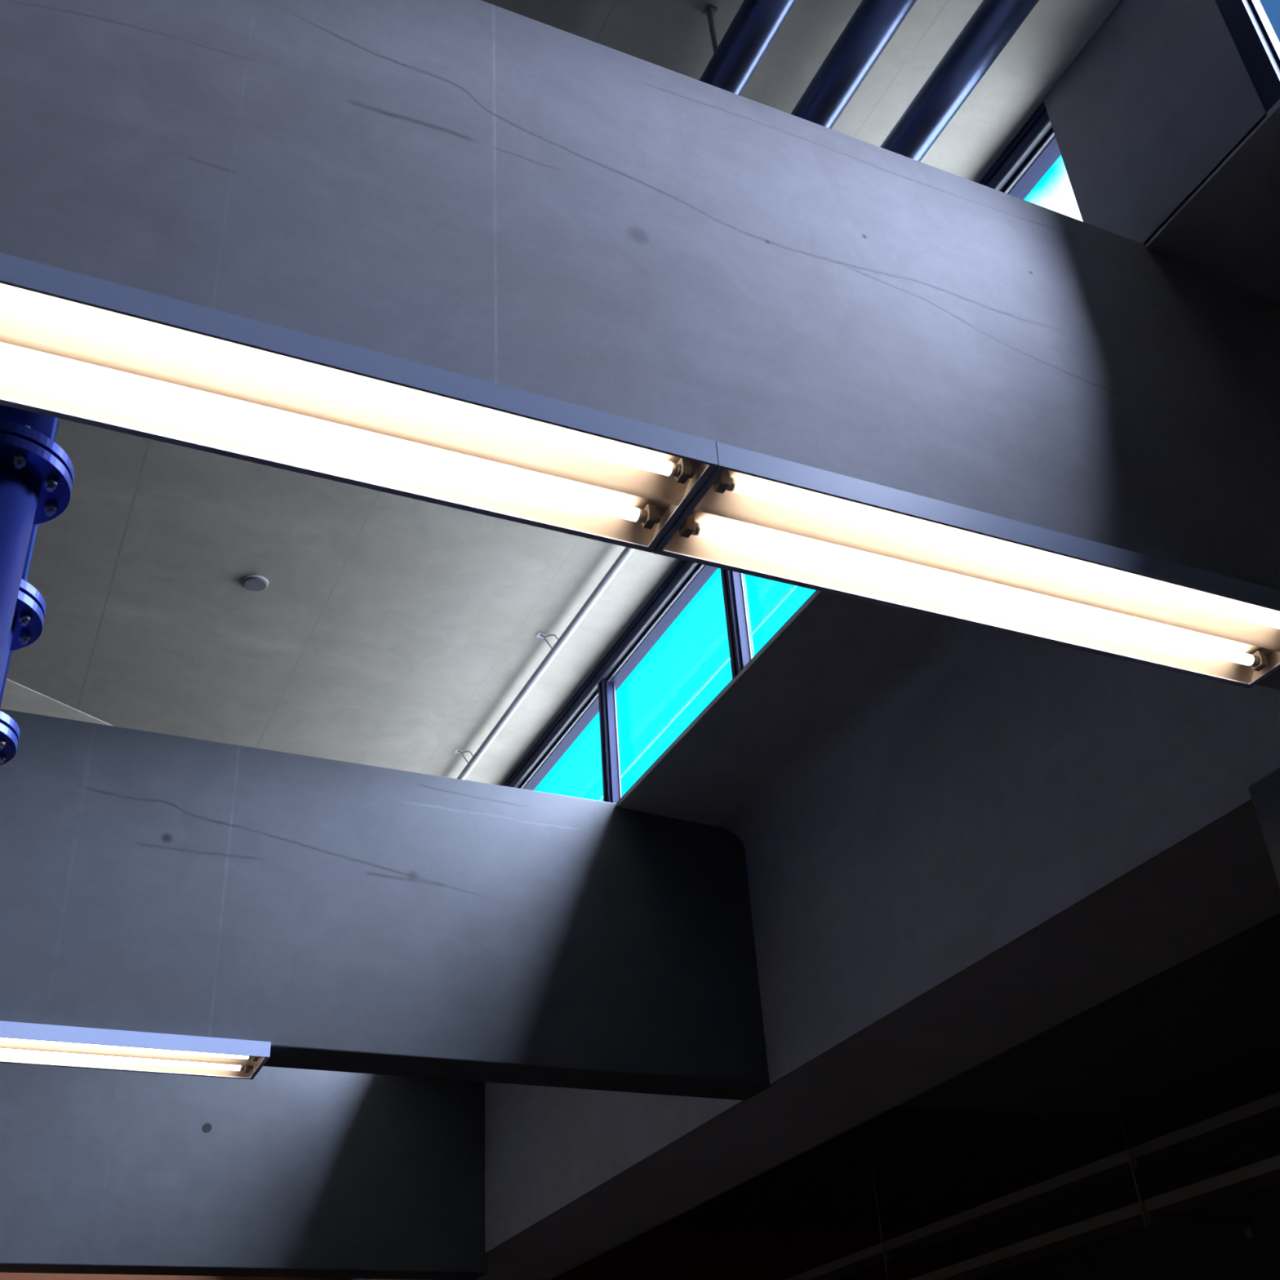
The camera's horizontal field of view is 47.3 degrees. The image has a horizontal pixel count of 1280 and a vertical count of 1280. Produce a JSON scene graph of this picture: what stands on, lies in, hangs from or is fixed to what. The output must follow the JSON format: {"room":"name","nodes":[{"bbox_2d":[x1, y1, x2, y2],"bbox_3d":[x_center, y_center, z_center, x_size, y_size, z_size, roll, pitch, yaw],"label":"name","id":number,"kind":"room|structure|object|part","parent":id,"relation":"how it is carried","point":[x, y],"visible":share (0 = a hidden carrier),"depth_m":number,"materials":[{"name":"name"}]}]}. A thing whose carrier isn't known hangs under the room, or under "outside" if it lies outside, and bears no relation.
{"room":"industrial plant room","nodes":[
{"label":"industrial plant room","id":0,"kind":"room"},
{"bbox_2d":[0,1220,959,1279],"bbox_3d":[-3.307,5.585,10.475,14.400,5.600,0.200,11,-36,-22],"label":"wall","id":1,"kind":"structure","parent":0,"point":[672,1250],"depth_m":12.76,"materials":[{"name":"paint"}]},
{"bbox_2d":[0,0,1120,786],"bbox_3d":[-3.293,-1.190,4.989,7.784,0.204,15.000,11,-36,-22],"label":"ceiling","id":2,"kind":"structure","parent":0,"point":[387,630],"depth_m":6.45,"materials":[{"name":"concrete"}]},
{"bbox_2d":[241,574,268,591],"bbox_3d":[-1.691,-0.247,6.423,0.114,0.015,0.114,11,-36,-22],"label":"ceiling box","id":3,"kind":"object","parent":2,"relation":"attached to","point":[251,582],"visible":1,"depth_m":6.41,"materials":[{"name":"grey metal"}]},
{"bbox_2d":[453,546,634,779],"bbox_3d":[-1.388,1.195,8.618,0.114,0.083,8.500,11,-36,-22],"label":"conduit","id":4,"kind":"object","parent":2,"relation":"attached to","point":[627,552],"visible":0.38,"depth_m":6.93,"materials":[{"name":"metal"}]},
{"bbox_3d":[-0.969,0.595,7.809,0.040,0.004,0.040,11,-36,-22],"label":"foot plate","id":5,"kind":"part","parent":4,"relation":"part of","materials":[{"name":"grey metal"}]},
{"bbox_3d":[-0.468,-0.023,6.910,0.040,0.004,0.040,11,-36,-22],"label":"foot plate","id":6,"kind":"part","parent":4,"relation":"part of","materials":[{"name":"grey metal"}]},
{"bbox_2d":[698,0,797,95],"bbox_3d":[1.096,-2.724,2.637,0.127,0.302,6.132,11,-36,-22],"label":"pipe","id":7,"kind":"object","parent":2,"relation":"hanging from","point":[756,24],"visible":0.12,"depth_m":4.00,"materials":[{"name":"blue metal"}]},
{"bbox_3d":[0.207,-1.730,4.160,0.035,0.210,0.030,11,-36,-22],"label":"hanger rod","id":8,"kind":"part","parent":7,"relation":"part of","materials":[{"name":"metal"}]},
{"bbox_2d":[790,0,916,128],"bbox_3d":[1.370,-2.669,2.751,0.124,0.302,6.132,11,-36,-22],"label":"pipe","id":9,"kind":"object","parent":2,"relation":"hanging from","point":[873,24],"visible":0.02,"depth_m":4.06,"materials":[{"name":"blue metal"}]},
{"bbox_2d":[880,0,1039,161],"bbox_3d":[1.651,-2.612,2.869,0.124,0.302,6.132,11,-36,-22],"label":"pipe","id":10,"kind":"object","parent":2,"relation":"hanging from","point":[993,24],"visible":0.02,"depth_m":4.12,"materials":[{"name":"blue metal"}]},
{"bbox_2d":[352,98,1279,1279],"bbox_3d":[0.927,0.925,5.888,1.386,1.228,15.000,11,-36,-22],"label":"wall","id":11,"kind":"structure","parent":0,"point":[962,842],"depth_m":5.55,"materials":[{"name":"concrete"}]},
{"bbox_2d":[502,101,1061,803],"bbox_3d":[-0.755,1.224,8.087,0.118,0.845,9.974,11,-36,-22],"label":"window","id":12,"kind":"structure","parent":11,"relation":"in","point":[1034,149],"depth_m":6.67,"materials":[{"name":"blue metal"}]},
{"bbox_3d":[-0.723,1.563,7.872,0.060,0.040,9.974,11,-36,-22],"label":"sill rail","id":13,"kind":"part","parent":12,"relation":"part of","materials":[{"name":"grey metal"}]},
{"bbox_2d":[1043,0,1266,244],"bbox_3d":[1.442,-1.500,4.113,0.085,0.870,0.615,11,-36,-22],"label":"wall pier","id":14,"kind":"object","parent":11,"relation":"attached to","point":[1162,91],"visible":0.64,"depth_m":4.05,"materials":[{"name":"concrete"}]},
{"bbox_2d":[1215,0,1279,111],"bbox_3d":[1.813,-1.941,3.478,0.118,0.845,1.098,11,-36,-22],"label":"window","id":15,"kind":"structure","parent":11,"relation":"in","point":[1253,34],"depth_m":3.73,"materials":[{"name":"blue metal"}]},
{"bbox_2d":[668,1105,1186,1229],"bbox_3d":[2.026,3.410,10.555,5.060,0.200,6.370,11,-36,-22],"label":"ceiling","id":16,"kind":"structure","parent":0,"point":[931,1165],"depth_m":11.59,"materials":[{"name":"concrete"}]},
{"bbox_2d":[864,1096,1147,1279],"bbox_3d":[1.776,2.540,7.662,0.012,1.452,2.082,11,-36,-22],"label":"hanger","id":17,"kind":"object","parent":16,"relation":"hanging from","point":[1115,1097],"visible":0.79,"depth_m":6.79,"materials":[{"name":"grey metal"}]},
{"bbox_3d":[1.344,3.072,8.437,0.011,1.452,0.011,-29,-40,33],"label":"rod","id":18,"kind":"part","parent":17,"relation":"part of","materials":[{"name":"black metal"}]},
{"bbox_2d":[784,1091,1279,1279],"bbox_3d":[2.111,2.943,7.498,0.600,0.140,5.500,11,-36,-22],"label":"cable tray","id":19,"kind":"object","parent":17,"relation":"hanging from","point":[1155,1155],"visible":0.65,"depth_m":7.05,"materials":[{"name":"grey metal"}]},
{"bbox_2d":[908,1155,1279,1279],"bbox_3d":[2.124,3.135,7.374,0.600,0.140,5.500,11,-36,-22],"label":"cable tray","id":20,"kind":"object","parent":17,"relation":"hanging from","point":[1168,1208],"visible":1,"depth_m":6.68,"materials":[{"name":"grey metal"}]},
{"bbox_3d":[2.028,3.079,7.359,0.006,0.050,5.500,11,-36,-22],"label":"rail","id":21,"kind":"part","parent":20,"relation":"part of","materials":[{"name":"grey metal"}]},
{"bbox_3d":[2.233,2.372,6.651,0.011,0.582,0.011,-29,-40,33],"label":"rod","id":22,"kind":"part","parent":17,"relation":"part of","materials":[{"name":"grey metal"}]},
{"bbox_2d":[897,912,1279,1133],"bbox_3d":[5.206,0.251,4.483,5.060,0.270,8.630,11,-36,-22],"label":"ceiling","id":23,"kind":"structure","parent":0,"point":[1197,1040],"depth_m":6.26,"materials":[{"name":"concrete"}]},
{"bbox_2d":[957,1131,1279,1279],"bbox_3d":[6.336,3.432,7.181,0.200,4.500,15.000,11,-36,-22],"label":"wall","id":24,"kind":"structure","parent":0,"point":[1158,1251],"depth_m":11.58,"materials":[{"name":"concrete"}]},
{"bbox_3d":[0.032,4.063,3.235,14.400,0.100,15.400,11,-36,-22],"label":"floor","id":25,"kind":"structure","parent":0,"visible":0},
{"bbox_2d":[0,417,57,694],"bbox_3d":[-1.468,0.663,2.892,0.276,5.400,0.276,-18,-35,20],"label":"blue standpipe","id":26,"kind":"object","parent":25,"relation":"on","point":[28,617],"visible":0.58,"depth_m":3.36,"materials":[{"name":"metal"}]},
{"bbox_2d":[0,417,60,765],"bbox_3d":[-1.726,0.982,3.356,0.276,5.400,0.276,-18,-35,20],"label":"blue standpipe","id":27,"kind":"object","parent":25,"relation":"on","point":[9,728],"visible":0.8,"depth_m":3.85,"materials":[{"name":"metal"}]},
{"bbox_2d":[0,404,75,679],"bbox_3d":[-1.250,0.396,2.502,0.276,5.400,0.276,-18,-35,20],"label":"blue standpipe","id":28,"kind":"object","parent":25,"relation":"on","point":[37,475],"visible":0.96,"depth_m":2.90,"materials":[{"name":"metal"}]},
{"bbox_2d":[1248,767,1279,887],"bbox_3d":[2.117,1.704,2.999,0.500,3.352,0.580,11,-36,-22],"label":"concrete column","id":29,"kind":"structure","parent":25,"relation":"on","point":[1264,793],"depth_m":3.94,"materials":[{"name":"grey concrete"}]},
{"bbox_2d":[0,0,1279,690],"bbox_3d":[-1.772,-1.129,2.425,8.216,1.228,0.250,11,-36,-22],"label":"concrete beam","id":30,"kind":"structure","parent":29,"relation":"on","point":[480,189],"depth_m":3.04,"materials":[{"name":"grey concrete"}]},
{"bbox_2d":[0,252,718,552],"bbox_3d":[-0.628,-0.410,2.475,1.563,0.056,0.285,11,-36,-22],"label":"fluorescent light","id":31,"kind":"object","parent":30,"relation":"attached to","point":[75,347],"visible":1,"depth_m":2.50,"materials":[{"name":"grey metal"}]},
{"bbox_2d":[652,441,1279,688],"bbox_3d":[0.791,-0.124,3.070,1.563,0.056,0.285,11,-36,-22],"label":"fluorescent light","id":32,"kind":"object","parent":30,"relation":"attached to","point":[757,514],"visible":0.88,"depth_m":3.01,"materials":[{"name":"grey metal"}]},
{"bbox_3d":[6.202,1.815,8.883,13.340,0.112,30.000,11,-36,-22],"label":"deck","id":33,"kind":"object","parent":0,"visible":0},
{"bbox_2d":[597,585,796,800],"bbox_3d":[0.477,0.226,6.385,0.020,0.527,16.000,11,-36,-22],"label":"rail","id":34,"kind":"object","parent":33,"relation":"on","point":[793,587],"visible":0.02,"depth_m":6.84,"materials":[{"name":"white metal"}]},
{"bbox_3d":[-6.568,0.462,2.030,0.200,5.400,15.000,11,-36,-22],"label":"wall","id":35,"kind":"structure","parent":0,"visible":0},
{"bbox_2d":[0,1062,488,1279],"bbox_3d":[-4.732,2.570,7.712,8.216,1.340,0.252,11,-36,-22],"label":"concrete beam","id":36,"kind":"structure","parent":35,"relation":"attached to","point":[281,1172],"depth_m":8.51,"materials":[{"name":"grey concrete"}]},
{"bbox_2d":[0,708,769,1100],"bbox_3d":[-3.245,0.687,5.069,8.216,1.228,0.250,11,-36,-22],"label":"concrete beam","id":37,"kind":"structure","parent":35,"relation":"attached to","point":[340,916],"depth_m":5.83,"materials":[{"name":"grey concrete"}]},
{"bbox_2d":[0,1021,271,1079],"bbox_3d":[-2.118,1.426,5.150,1.563,0.056,0.285,11,-36,-22],"label":"fluorescent light","id":38,"kind":"object","parent":37,"relation":"attached to","point":[24,1043],"visible":1,"depth_m":5.24,"materials":[{"name":"grey metal"}]}
]}

